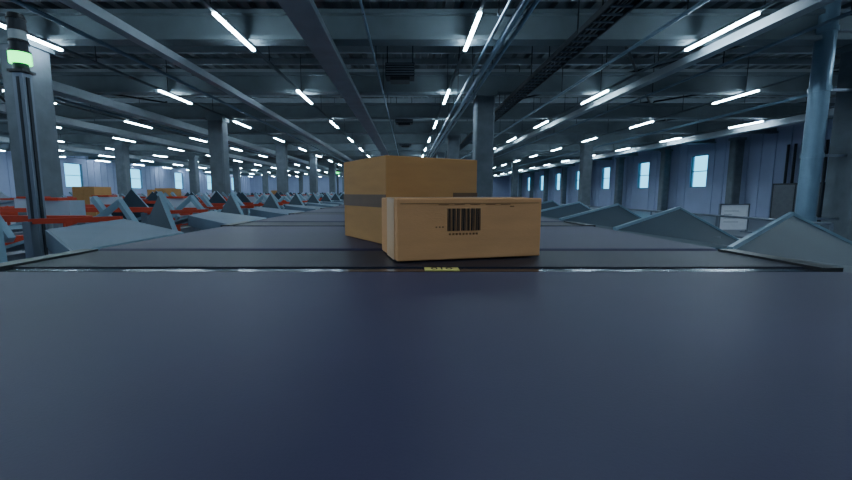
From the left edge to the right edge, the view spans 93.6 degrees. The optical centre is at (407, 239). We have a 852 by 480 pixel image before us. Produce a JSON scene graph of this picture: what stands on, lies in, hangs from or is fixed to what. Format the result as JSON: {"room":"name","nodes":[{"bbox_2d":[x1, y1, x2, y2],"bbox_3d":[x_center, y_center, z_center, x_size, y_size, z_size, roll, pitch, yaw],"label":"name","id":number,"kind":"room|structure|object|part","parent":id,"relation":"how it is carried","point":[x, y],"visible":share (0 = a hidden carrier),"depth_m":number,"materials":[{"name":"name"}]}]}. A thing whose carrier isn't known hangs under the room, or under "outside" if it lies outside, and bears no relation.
{"room":"distribution center","nodes":[
{"label":"distribution center","id":0,"kind":"room"},
{"bbox_2d":[0,151,249,206],"bbox_3d":[-36.125,-6.263,38.532,0.350,6.890,106.000,0,7,0],"label":"wall","id":1,"kind":"structure","parent":0,"point":[94,173],"depth_m":48.24,"materials":[{"name":"grey metal"}]},
{"bbox_2d":[67,163,82,187],"bbox_3d":[-36.120,-6.960,43.133,0.100,2.600,2.300,0,7,0],"label":"window","id":2,"kind":"structure","parent":1,"relation":"in","point":[67,163],"depth_m":44.09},
{"bbox_2d":[130,168,142,188],"bbox_3d":[-36.120,-8.127,53.064,0.100,2.600,2.300,0,7,0],"label":"window","id":3,"kind":"structure","parent":1,"relation":"in","point":[130,168],"depth_m":53.97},
{"bbox_2d":[250,176,508,196],"bbox_3d":[-6.500,-12.461,91.290,59.600,6.890,0.360,0,7,0],"label":"wall","id":4,"kind":"structure","parent":0,"point":[500,184],"depth_m":91.14,"materials":[{"name":"grey metal"}]},
{"bbox_2d":[6,207,771,252],"bbox_3d":[-6.500,-2.743,38.946,59.600,0.200,106.600,0,7,0],"label":"floor","id":5,"kind":"structure","parent":0,"point":[753,225],"depth_m":23.49,"materials":[{"name":"concrete"}]},
{"bbox_2d":[5,11,49,255],"bbox_3d":[-1.835,0.211,2.018,0.160,2.550,0.160,0,7,0],"label":"tower","id":6,"kind":"object","parent":5,"relation":"on","point":[19,55],"visible":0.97,"depth_m":1.91,"materials":[{"name":"metal"}]},
{"bbox_2d":[7,50,32,66],"bbox_3d":[-1.835,-0.858,1.893,0.084,0.048,0.084,0,7,0],"label":"lamp","id":7,"kind":"object","parent":6,"relation":"on","point":[22,58],"depth_m":1.87,"materials":[{"name":"green plastic"}]},
{"bbox_2d":[0,36,63,250],"bbox_3d":[-9.500,-2.197,10.213,0.860,5.420,0.860,0,7,0],"label":"concrete column","id":8,"kind":"structure","parent":5,"relation":"on","point":[42,81],"depth_m":9.99,"materials":[{"name":"paint"}]},
{"bbox_2d":[0,216,183,262],"bbox_3d":[-1.254,0.707,1.327,1.087,1.726,1.011,0,7,0],"label":"chute","id":9,"kind":"object","parent":5,"relation":"on","point":[108,231],"visible":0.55,"depth_m":1.21,"materials":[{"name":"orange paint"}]},
{"bbox_2d":[72,187,122,216],"bbox_3d":[-11.000,-0.923,14.290,1.200,1.940,0.840,0,7,0],"label":"cardboard box","id":10,"kind":"object","parent":5,"relation":"on","point":[82,193],"visible":0.15,"depth_m":13.82,"materials":[{"name":"cardboard"}]},
{"bbox_2d":[112,143,131,196],"bbox_3d":[-21.500,-4.553,30.276,0.860,5.420,0.860,0,7,0],"label":"concrete column","id":11,"kind":"structure","parent":5,"relation":"on","point":[121,150],"depth_m":29.94,"materials":[{"name":"paint"}]},
{"bbox_2d":[0,193,262,224],"bbox_3d":[-18.051,-4.353,44.043,2.618,1.809,61.500,0,7,0],"label":"station","id":12,"kind":"object","parent":5,"relation":"on","point":[140,195],"visible":0.06,"depth_m":21.38,"materials":[{"name":"orange paint"}]},
{"bbox_2d":[0,191,301,231],"bbox_3d":[-13.548,-3.782,39.202,2.464,1.805,61.750,0,7,0],"label":"station","id":13,"kind":"object","parent":5,"relation":"on","point":[5,200],"visible":0.09,"depth_m":13.02,"materials":[{"name":"orange paint"}]},
{"bbox_2d":[147,190,154,196],"bbox_3d":[-16.000,-2.289,25.910,1.200,1.940,0.840,0,7,0],"label":"cardboard box","id":14,"kind":"object","parent":5,"relation":"on","point":[148,191],"visible":0.02,"depth_m":25.41,"materials":[{"name":"cardboard"}]},
{"bbox_2d":[155,188,184,226],"bbox_3d":[-11.100,-1.472,18.958,1.200,1.940,0.840,0,7,0],"label":"cardboard box","id":15,"kind":"object","parent":5,"relation":"on","point":[177,191],"visible":0.06,"depth_m":18.48,"materials":[{"name":"cardboard"}]},
{"bbox_2d":[0,191,342,252],"bbox_3d":[-5.933,-2.366,27.134,1.694,1.808,45.850,0,7,0],"label":"station","id":16,"kind":"object","parent":5,"relation":"on","point":[107,200],"visible":0.06,"depth_m":7.55,"materials":[{"name":"orange paint"}]},
{"bbox_2d":[0,189,343,261],"bbox_3d":[-3.730,-1.677,21.275,1.540,1.807,37.650,0,7,0],"label":"station","id":17,"kind":"object","parent":5,"relation":"on","point":[56,207],"visible":0.11,"depth_m":4.99,"materials":[{"name":"orange paint"}]},
{"bbox_2d":[86,192,265,231],"bbox_3d":[-1.253,0.620,2.072,1.086,1.726,1.011,0,7,0],"label":"chute","id":18,"kind":"object","parent":5,"relation":"on","point":[160,215],"visible":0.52,"depth_m":1.88,"materials":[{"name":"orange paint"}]},
{"bbox_2d":[187,155,199,194],"bbox_3d":[-21.500,-5.732,40.307,0.860,5.420,0.860,0,7,0],"label":"concrete column","id":19,"kind":"structure","parent":5,"relation":"on","point":[193,165],"depth_m":39.93,"materials":[{"name":"paint"}]},
{"bbox_2d":[205,117,230,196],"bbox_3d":[-9.500,-3.375,20.244,0.860,5.420,0.860,0,7,0],"label":"concrete column","id":20,"kind":"structure","parent":5,"relation":"on","point":[217,126],"depth_m":19.86,"materials":[{"name":"paint"}]},
{"bbox_2d":[231,163,240,192],"bbox_3d":[-21.500,-6.910,50.338,0.860,5.420,0.860,0,7,0],"label":"concrete column","id":21,"kind":"structure","parent":5,"relation":"on","point":[236,166],"depth_m":49.94,"materials":[{"name":"paint"}]},
{"bbox_2d":[171,192,304,218],"bbox_3d":[-1.254,0.532,2.817,1.087,1.726,1.011,0,7,0],"label":"chute","id":22,"kind":"object","parent":5,"relation":"on","point":[232,206],"visible":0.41,"depth_m":2.63,"materials":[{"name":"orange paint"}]},
{"bbox_2d":[142,191,339,215],"bbox_3d":[-7.733,-3.361,35.601,1.694,1.809,48.500,0,7,0],"label":"station","id":23,"kind":"object","parent":5,"relation":"on","point":[235,192],"visible":0.05,"depth_m":13.98,"materials":[{"name":"orange paint"}]},
{"bbox_2d":[261,168,268,192],"bbox_3d":[-21.500,-8.088,60.369,0.860,5.420,0.860,0,7,0],"label":"concrete column","id":24,"kind":"structure","parent":5,"relation":"on","point":[264,170],"depth_m":59.97,"materials":[{"name":"paint"}]},
{"bbox_2d":[216,192,323,215],"bbox_3d":[-1.253,0.445,3.562,1.086,1.726,1.011,0,7,0],"label":"chute","id":25,"kind":"object","parent":5,"relation":"on","point":[271,202],"visible":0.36,"depth_m":3.34,"materials":[{"name":"orange paint"}]},
{"bbox_2d":[274,143,288,194],"bbox_3d":[-9.500,-4.553,30.276,0.860,5.420,0.860,0,7,0],"label":"concrete column","id":26,"kind":"structure","parent":5,"relation":"on","point":[281,148],"depth_m":29.88,"materials":[{"name":"paint"}]},
{"bbox_2d":[248,192,338,209],"bbox_3d":[-1.254,0.357,4.307,1.087,1.726,1.011,0,7,0],"label":"chute","id":27,"kind":"object","parent":5,"relation":"on","point":[296,200],"visible":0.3,"depth_m":4.10,"materials":[{"name":"orange paint"}]},
{"bbox_2d":[298,174,302,192],"bbox_3d":[-21.500,-10.445,80.431,0.860,5.420,0.860,0,7,0],"label":"concrete column","id":28,"kind":"structure","parent":5,"relation":"on","point":[300,175],"depth_m":80.04,"materials":[{"name":"paint"}]},
{"bbox_2d":[277,193,343,205],"bbox_3d":[-1.253,0.270,5.051,1.086,1.726,1.011,0,7,0],"label":"chute","id":29,"kind":"object","parent":5,"relation":"on","point":[313,199],"visible":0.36,"depth_m":4.84,"materials":[{"name":"orange paint"}]},
{"bbox_2d":[308,155,317,192],"bbox_3d":[-9.500,-5.732,40.307,0.860,5.420,0.860,0,7,0],"label":"concrete column","id":30,"kind":"structure","parent":5,"relation":"on","point":[313,172],"depth_m":39.90,"materials":[{"name":"paint"}]},
{"bbox_2d":[298,193,343,204],"bbox_3d":[-1.254,0.182,5.796,1.087,1.726,1.011,0,7,0],"label":"chute","id":31,"kind":"object","parent":5,"relation":"on","point":[326,197],"visible":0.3,"depth_m":5.58,"materials":[{"name":"orange paint"}]},
{"bbox_2d":[306,193,343,201],"bbox_3d":[-1.253,0.095,6.541,1.086,1.726,1.011,0,7,0],"label":"chute","id":32,"kind":"object","parent":5,"relation":"on","point":[335,197],"visible":0.16,"depth_m":6.32,"materials":[{"name":"orange paint"}]},
{"bbox_2d":[317,193,343,200],"bbox_3d":[-1.254,0.007,7.286,1.087,1.726,1.011,0,7,0],"label":"chute","id":33,"kind":"object","parent":5,"relation":"on","point":[320,195],"visible":0.15,"depth_m":7.09,"materials":[{"name":"orange paint"}]},
{"bbox_2d":[328,163,335,192],"bbox_3d":[-9.500,-6.910,50.338,0.860,5.420,0.860,0,7,0],"label":"concrete column","id":34,"kind":"structure","parent":5,"relation":"on","point":[332,177],"depth_m":49.91,"materials":[{"name":"paint"}]},
{"bbox_2d":[336,166,338,195],"bbox_3d":[-2.000,-0.868,11.477,0.160,2.485,0.160,0,7,0],"label":"tower","id":35,"kind":"object","parent":5,"relation":"on","point":[337,167],"visible":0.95,"depth_m":11.36,"materials":[{"name":"metal"}]},
{"bbox_3d":[-2.000,-0.742,11.492,0.160,2.232,0.160,0,7,0],"label":"post","id":36,"kind":"part","parent":35,"relation":"part of","materials":[{"name":"metal"}]},
{"bbox_2d":[342,168,343,191],"bbox_3d":[-9.500,-8.088,60.369,0.860,5.420,0.860,0,7,0],"label":"concrete column","id":37,"kind":"structure","parent":5,"relation":"on","point":[342,168],"depth_m":59.92,"materials":[{"name":"paint"}]},
{"bbox_2d":[436,150,445,157],"bbox_3d":[2.850,-5.148,35.341,0.860,5.420,0.860,0,7,0],"label":"concrete column","id":38,"kind":"structure","parent":5,"relation":"on","point":[440,153],"depth_m":34.72,"materials":[{"name":"paint"}]},
{"bbox_2d":[447,132,460,158],"bbox_3d":[2.850,-3.970,25.310,0.860,5.420,0.860,0,7,0],"label":"concrete column","id":39,"kind":"structure","parent":5,"relation":"on","point":[453,141],"depth_m":24.75,"materials":[{"name":"paint"}]},
{"bbox_2d":[472,91,496,196],"bbox_3d":[2.850,-2.792,15.279,0.860,5.420,0.860,0,7,0],"label":"concrete column","id":40,"kind":"structure","parent":5,"relation":"on","point":[483,101],"depth_m":14.84,"materials":[{"name":"paint"}]},
{"bbox_2d":[511,163,518,196],"bbox_3d":[13.400,-6.910,50.338,0.860,5.420,0.860,0,7,0],"label":"concrete column","id":41,"kind":"structure","parent":5,"relation":"on","point":[514,174],"depth_m":49.95,"materials":[{"name":"paint"}]},
{"bbox_2d":[518,174,522,197],"bbox_3d":[22.250,-10.329,79.437,0.760,5.420,0.760,0,7,0],"label":"concrete column","id":42,"kind":"structure","parent":5,"relation":"on","point":[520,175],"depth_m":79.15,"materials":[{"name":"paint"}]},
{"bbox_2d":[529,172,534,197],"bbox_3d":[22.250,-9.454,71.989,0.760,5.420,0.760,0,7,0],"label":"concrete column","id":43,"kind":"structure","parent":5,"relation":"on","point":[531,190],"depth_m":71.68,"materials":[{"name":"paint"}]},
{"bbox_2d":[543,170,549,201],"bbox_3d":[22.250,-8.579,64.540,0.760,5.420,0.760,0,7,0],"label":"concrete column","id":44,"kind":"structure","parent":5,"relation":"on","point":[546,172],"depth_m":64.31,"materials":[{"name":"paint"}]},
{"bbox_2d":[541,200,559,209],"bbox_3d":[1.413,0.534,3.068,1.404,1.664,0.470,0,7,0],"label":"chute","id":45,"kind":"object","parent":5,"relation":"on","point":[547,204],"visible":0.11,"depth_m":3.12,"materials":[{"name":"metal"}]},
{"bbox_2d":[560,167,567,203],"bbox_3d":[22.250,-7.704,57.091,0.760,5.420,0.760,0,7,0],"label":"concrete column","id":46,"kind":"structure","parent":5,"relation":"on","point":[564,169],"depth_m":56.83,"materials":[{"name":"paint"}]},
{"bbox_2d":[541,201,591,219],"bbox_3d":[1.413,0.592,2.572,1.404,1.664,0.470,0,7,0],"label":"chute","id":47,"kind":"object","parent":5,"relation":"on","point":[557,212],"visible":0.15,"depth_m":2.53,"materials":[{"name":"metal"}]},
{"bbox_2d":[578,143,594,207],"bbox_3d":[13.400,-4.553,30.276,0.860,5.420,0.860,0,7,0],"label":"concrete column","id":48,"kind":"structure","parent":5,"relation":"on","point":[586,149],"depth_m":29.94,"materials":[{"name":"paint"}]},
{"bbox_2d":[559,203,641,229],"bbox_3d":[1.413,0.650,2.075,1.404,1.664,0.470,0,7,0],"label":"chute","id":49,"kind":"object","parent":5,"relation":"on","point":[610,216],"visible":0.24,"depth_m":2.03,"materials":[{"name":"metal"}]},
{"bbox_2d":[614,157,625,204],"bbox_3d":[22.250,-5.953,42.194,0.760,5.420,0.760,0,7,0],"label":"concrete column","id":50,"kind":"structure","parent":5,"relation":"on","point":[619,174],"depth_m":41.92,"materials":[{"name":"paint"}]},
{"bbox_2d":[655,149,672,212],"bbox_3d":[22.250,-5.078,34.745,0.760,5.420,0.760,0,7,0],"label":"concrete column","id":51,"kind":"structure","parent":5,"relation":"on","point":[665,163],"depth_m":34.52,"materials":[{"name":"paint"}]},
{"bbox_2d":[613,206,739,249],"bbox_3d":[1.413,0.709,1.579,1.404,1.664,0.470,0,7,0],"label":"chute","id":52,"kind":"object","parent":5,"relation":"on","point":[678,224],"visible":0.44,"depth_m":1.52,"materials":[{"name":"metal"}]},
{"bbox_2d":[560,204,833,237],"bbox_3d":[8.500,-1.711,24.467,0.060,1.130,33.060,0,7,0],"label":"guard railing","id":53,"kind":"object","parent":5,"relation":"on","point":[831,228],"visible":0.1,"depth_m":10.39,"materials":[{"name":"metal"}]},
{"bbox_2d":[718,204,751,232],"bbox_3d":[14.300,-0.963,17.583,1.340,1.250,0.550,0,7,0],"label":"notice board","id":54,"kind":"object","parent":5,"relation":"on","point":[724,223],"visible":0.79,"depth_m":17.55,"materials":[{"name":"metal"}]},
{"bbox_2d":[725,137,746,203],"bbox_3d":[22.250,-4.203,27.296,0.760,5.420,0.760,0,7,0],"label":"concrete column","id":55,"kind":"structure","parent":5,"relation":"on","point":[736,152],"depth_m":27.05,"materials":[{"name":"paint"}]},
{"bbox_2d":[727,212,851,272],"bbox_3d":[1.413,0.767,1.082,1.404,1.664,0.470,0,7,0],"label":"chute","id":56,"kind":"object","parent":5,"relation":"on","point":[791,235],"visible":0.49,"depth_m":1.03,"materials":[{"name":"metal"}]},
{"bbox_2d":[769,139,829,221],"bbox_3d":[22.700,-3.306,23.172,0.440,4.600,3.000,0,7,0],"label":"tall cabinet","id":57,"kind":"object","parent":5,"relation":"on","point":[783,199],"visible":0.4,"depth_m":23.69,"materials":[{"name":"metal"}]},
{"bbox_2d":[820,43,851,240],"bbox_3d":[11.500,-2.197,10.213,0.960,5.420,0.960,0,7,0],"label":"concrete column","id":58,"kind":"structure","parent":5,"relation":"on","point":[837,201],"depth_m":10.24,"materials":[{"name":"paint"}]},
{"bbox_2d":[795,0,851,221],"bbox_3d":[10.533,-2.836,10.038,1.075,6.730,0.450,0,7,0],"label":"downpipe","id":59,"kind":"object","parent":58,"relation":"attached to","point":[820,88],"visible":0.81,"depth_m":9.90,"materials":[{"name":"metal"}]},
{"bbox_2d":[0,1,851,97],"bbox_3d":[-6.500,-9.695,38.129,59.600,0.300,106.600,0,7,0],"label":"ceiling","id":60,"kind":"structure","parent":0,"point":[3,4],"depth_m":14.73,"materials":[{"name":"grey metal"}]},
{"bbox_2d":[385,46,413,83],"bbox_3d":[-0.250,-5.763,12.586,0.900,1.510,0.655,0,7,0],"label":"heater","id":61,"kind":"object","parent":60,"relation":"hanging from","point":[397,73],"visible":0.92,"depth_m":12.37,"materials":[{"name":"metal"}]},
{"bbox_2d":[395,97,412,125],"bbox_3d":[-0.200,-6.731,20.829,0.900,1.510,0.655,0,7,0],"label":"heater","id":62,"kind":"object","parent":60,"relation":"hanging from","point":[400,122],"visible":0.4,"depth_m":20.63,"materials":[{"name":"metal"}]},
{"bbox_2d":[399,144,410,147],"bbox_3d":[-0.200,-7.898,30.761,0.900,1.510,0.655,0,7,0],"label":"heater","id":63,"kind":"object","parent":60,"relation":"hanging from","point":[401,145],"visible":0.28,"depth_m":30.57,"materials":[{"name":"metal"}]},
{"bbox_2d":[0,0,839,176],"bbox_3d":[-8.416,-8.836,38.220,52.741,1.387,105.820,0,7,0],"label":"light trunking","id":64,"kind":"object","parent":60,"relation":"attached to","point":[206,3],"visible":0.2,"depth_m":15.51,"materials":[{"name":"paint"}]},
{"bbox_2d":[729,121,762,127],"label":"lights","id":65,"kind":"object","parent":64,"relation":"attached to","point":[759,121],"depth_m":21.16,"materials":[{"name":"white plastic"}]},
{"bbox_2d":[0,0,851,120],"bbox_3d":[-6.500,-10.059,43.478,58.900,0.215,92.810,0,7,0],"label":"ceiling beam","id":66,"kind":"structure","parent":60,"relation":"attached to","point":[78,49],"depth_m":15.05,"materials":[{"name":"metal"}]},
{"bbox_2d":[0,0,851,174],"bbox_3d":[0.655,-8.715,38.234,28.410,1.630,105.820,0,7,0],"label":"pipes","id":67,"kind":"object","parent":60,"relation":"hanging from","point":[523,4],"visible":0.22,"depth_m":11.31,"materials":[{"name":"metal"}]},
{"bbox_2d":[445,0,643,157],"bbox_3d":[3.960,-8.735,38.232,0.544,1.590,105.820,0,7,0],"label":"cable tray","id":68,"kind":"object","parent":60,"relation":"hanging from","point":[597,17],"visible":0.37,"depth_m":9.66,"materials":[{"name":"metal"}]},
{"bbox_2d":[509,119,832,217],"bbox_3d":[23.125,-6.263,38.532,0.350,6.890,106.000,0,7,0],"label":"wall","id":69,"kind":"structure","parent":0,"point":[764,158],"depth_m":31.56,"materials":[{"name":"grey metal"}]},
{"bbox_2d":[602,167,609,188],"bbox_3d":[23.120,-7.189,46.579,0.100,2.550,1.800,0,7,0],"label":"window","id":70,"kind":"structure","parent":69,"relation":"in","point":[604,167],"depth_m":47.35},
{"bbox_2d":[638,162,648,188],"bbox_3d":[23.120,-6.314,39.131,0.100,2.550,1.800,0,7,0],"label":"window","id":71,"kind":"structure","parent":69,"relation":"in","point":[643,162],"depth_m":39.87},
{"bbox_2d":[690,154,707,187],"bbox_3d":[23.120,-5.439,31.682,0.100,2.550,1.800,0,7,0],"label":"window","id":72,"kind":"structure","parent":69,"relation":"in","point":[692,171],"depth_m":32.43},
{"bbox_3d":[0.000,-0.699,14.266,1.640,1.500,32.500,0,7,0],"label":"frame","id":73,"kind":"object","parent":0,"visible":0},
{"bbox_2d":[305,207,344,211],"bbox_3d":[0.000,-0.128,2.966,1.384,0.202,0.838,0,7,0],"label":"carrier","id":74,"kind":"object","parent":73,"relation":"on","point":[325,209],"visible":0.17,"depth_m":2.76,"materials":[{"name":"metal"}]},
{"bbox_2d":[99,221,716,250],"bbox_3d":[0.000,0.069,1.286,1.384,0.202,0.838,0,7,0],"label":"conveyor belt","id":75,"kind":"object","parent":73,"relation":"on","point":[244,235],"visible":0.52,"depth_m":1.04,"materials":[{"name":"rubber"}]},
{"bbox_2d":[344,155,476,243],"bbox_3d":[0.001,-0.110,1.082,0.270,0.205,0.252,-4,8,-31],"label":"cardboard box","id":76,"kind":"object","parent":75,"relation":"on","point":[367,181],"visible":0.57,"depth_m":0.98,"materials":[{"name":"brown cardboard"}]},
{"bbox_2d":[252,212,563,221],"bbox_3d":[0.000,-0.029,2.126,1.384,0.202,0.838,0,7,0],"label":"carrier","id":77,"kind":"object","parent":73,"relation":"on","point":[296,216],"visible":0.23,"depth_m":1.90,"materials":[{"name":"metal"}]},
{"bbox_2d":[0,249,851,479],"bbox_3d":[0.000,0.168,0.446,1.384,0.202,0.838,0,7,0],"label":"conveyor belt","id":78,"kind":"object","parent":73,"relation":"on","point":[721,364],"visible":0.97,"depth_m":0.28,"materials":[{"name":"rubber"}]},
{"bbox_2d":[424,267,459,270],"bbox_3d":[0.055,0.047,0.655,0.056,0.001,0.026,0,7,0],"label":"number tag","id":79,"kind":"object","parent":78,"relation":"on","point":[425,268],"visible":1,"depth_m":0.65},
{"bbox_2d":[382,197,541,261],"bbox_3d":[0.099,-0.029,0.798,0.282,0.111,0.151,-2,7,-14],"label":"cardboard box","id":80,"kind":"object","parent":78,"relation":"on","point":[413,228],"visible":1,"depth_m":0.73,"materials":[{"name":"brown cardboard"}]},
{"bbox_3d":[-21.500,-2.197,10.213,0.860,5.420,0.860,0,7,0],"label":"concrete column","id":81,"kind":"structure","parent":0,"visible":0},
{"bbox_2d":[0,9,851,175],"bbox_3d":[-6.500,-9.075,42.542,58.900,0.700,86.460,0,7,0],"label":"ceiling","id":82,"kind":"structure","parent":81,"relation":"on","point":[168,27],"depth_m":14.82,"materials":[{"name":"paint"}]},
{"bbox_2d":[27,35,62,50],"label":"lights","id":83,"kind":"object","parent":82,"relation":"attached to","point":[30,37],"depth_m":9.65,"materials":[{"name":"white plastic"}]},
{"bbox_2d":[124,121,151,127],"label":"lights","id":84,"kind":"object","parent":82,"relation":"attached to","point":[124,121],"depth_m":21.13,"materials":[{"name":"white plastic"}]},
{"bbox_2d":[158,90,191,103],"label":"lights","id":85,"kind":"object","parent":82,"relation":"attached to","point":[161,91],"depth_m":15.01,"materials":[{"name":"white plastic"}]},
{"bbox_2d":[212,12,254,50],"label":"lights","id":86,"kind":"object","parent":82,"relation":"attached to","point":[241,38],"depth_m":8.87,"materials":[{"name":"white plastic"}]},
{"bbox_2d":[296,90,311,103],"label":"lights","id":87,"kind":"object","parent":82,"relation":"attached to","point":[298,91],"depth_m":15.02,"materials":[{"name":"white plastic"}]},
{"bbox_2d":[0,0,835,177],"bbox_3d":[-4.190,-8.040,38.314,46.040,0.370,105.820,0,7,0],"label":"girder","id":88,"kind":"object","parent":82,"relation":"attached to","point":[304,15],"visible":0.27,"depth_m":13.94,"materials":[{"name":"paint"}]},
{"bbox_2d":[0,0,838,120],"bbox_3d":[0.000,-9.791,44.995,40.055,0.120,91.103,0,7,0],"label":"roof bracing","id":89,"kind":"structure","parent":82,"relation":"on","point":[626,47],"depth_m":18.63,"materials":[{"name":"metal"}]},
{"bbox_2d":[443,90,449,103],"label":"lights","id":90,"kind":"object","parent":82,"relation":"attached to","point":[448,91],"depth_m":15.07,"materials":[{"name":"white plastic"}]},
{"bbox_2d":[464,12,481,50],"label":"lights","id":91,"kind":"object","parent":82,"relation":"attached to","point":[479,14],"depth_m":8.86,"materials":[{"name":"white plastic"}]},
{"bbox_2d":[581,90,608,103],"label":"lights","id":92,"kind":"object","parent":82,"relation":"attached to","point":[606,90],"depth_m":15.07,"materials":[{"name":"white plastic"}]},
{"bbox_2d":[685,12,759,50],"label":"lights","id":93,"kind":"object","parent":82,"relation":"attached to","point":[757,13],"depth_m":8.91,"materials":[{"name":"white plastic"}]},
{"bbox_2d":[712,90,758,103],"label":"lights","id":94,"kind":"object","parent":82,"relation":"attached to","point":[755,90],"depth_m":15.05,"materials":[{"name":"white plastic"}]}
]}

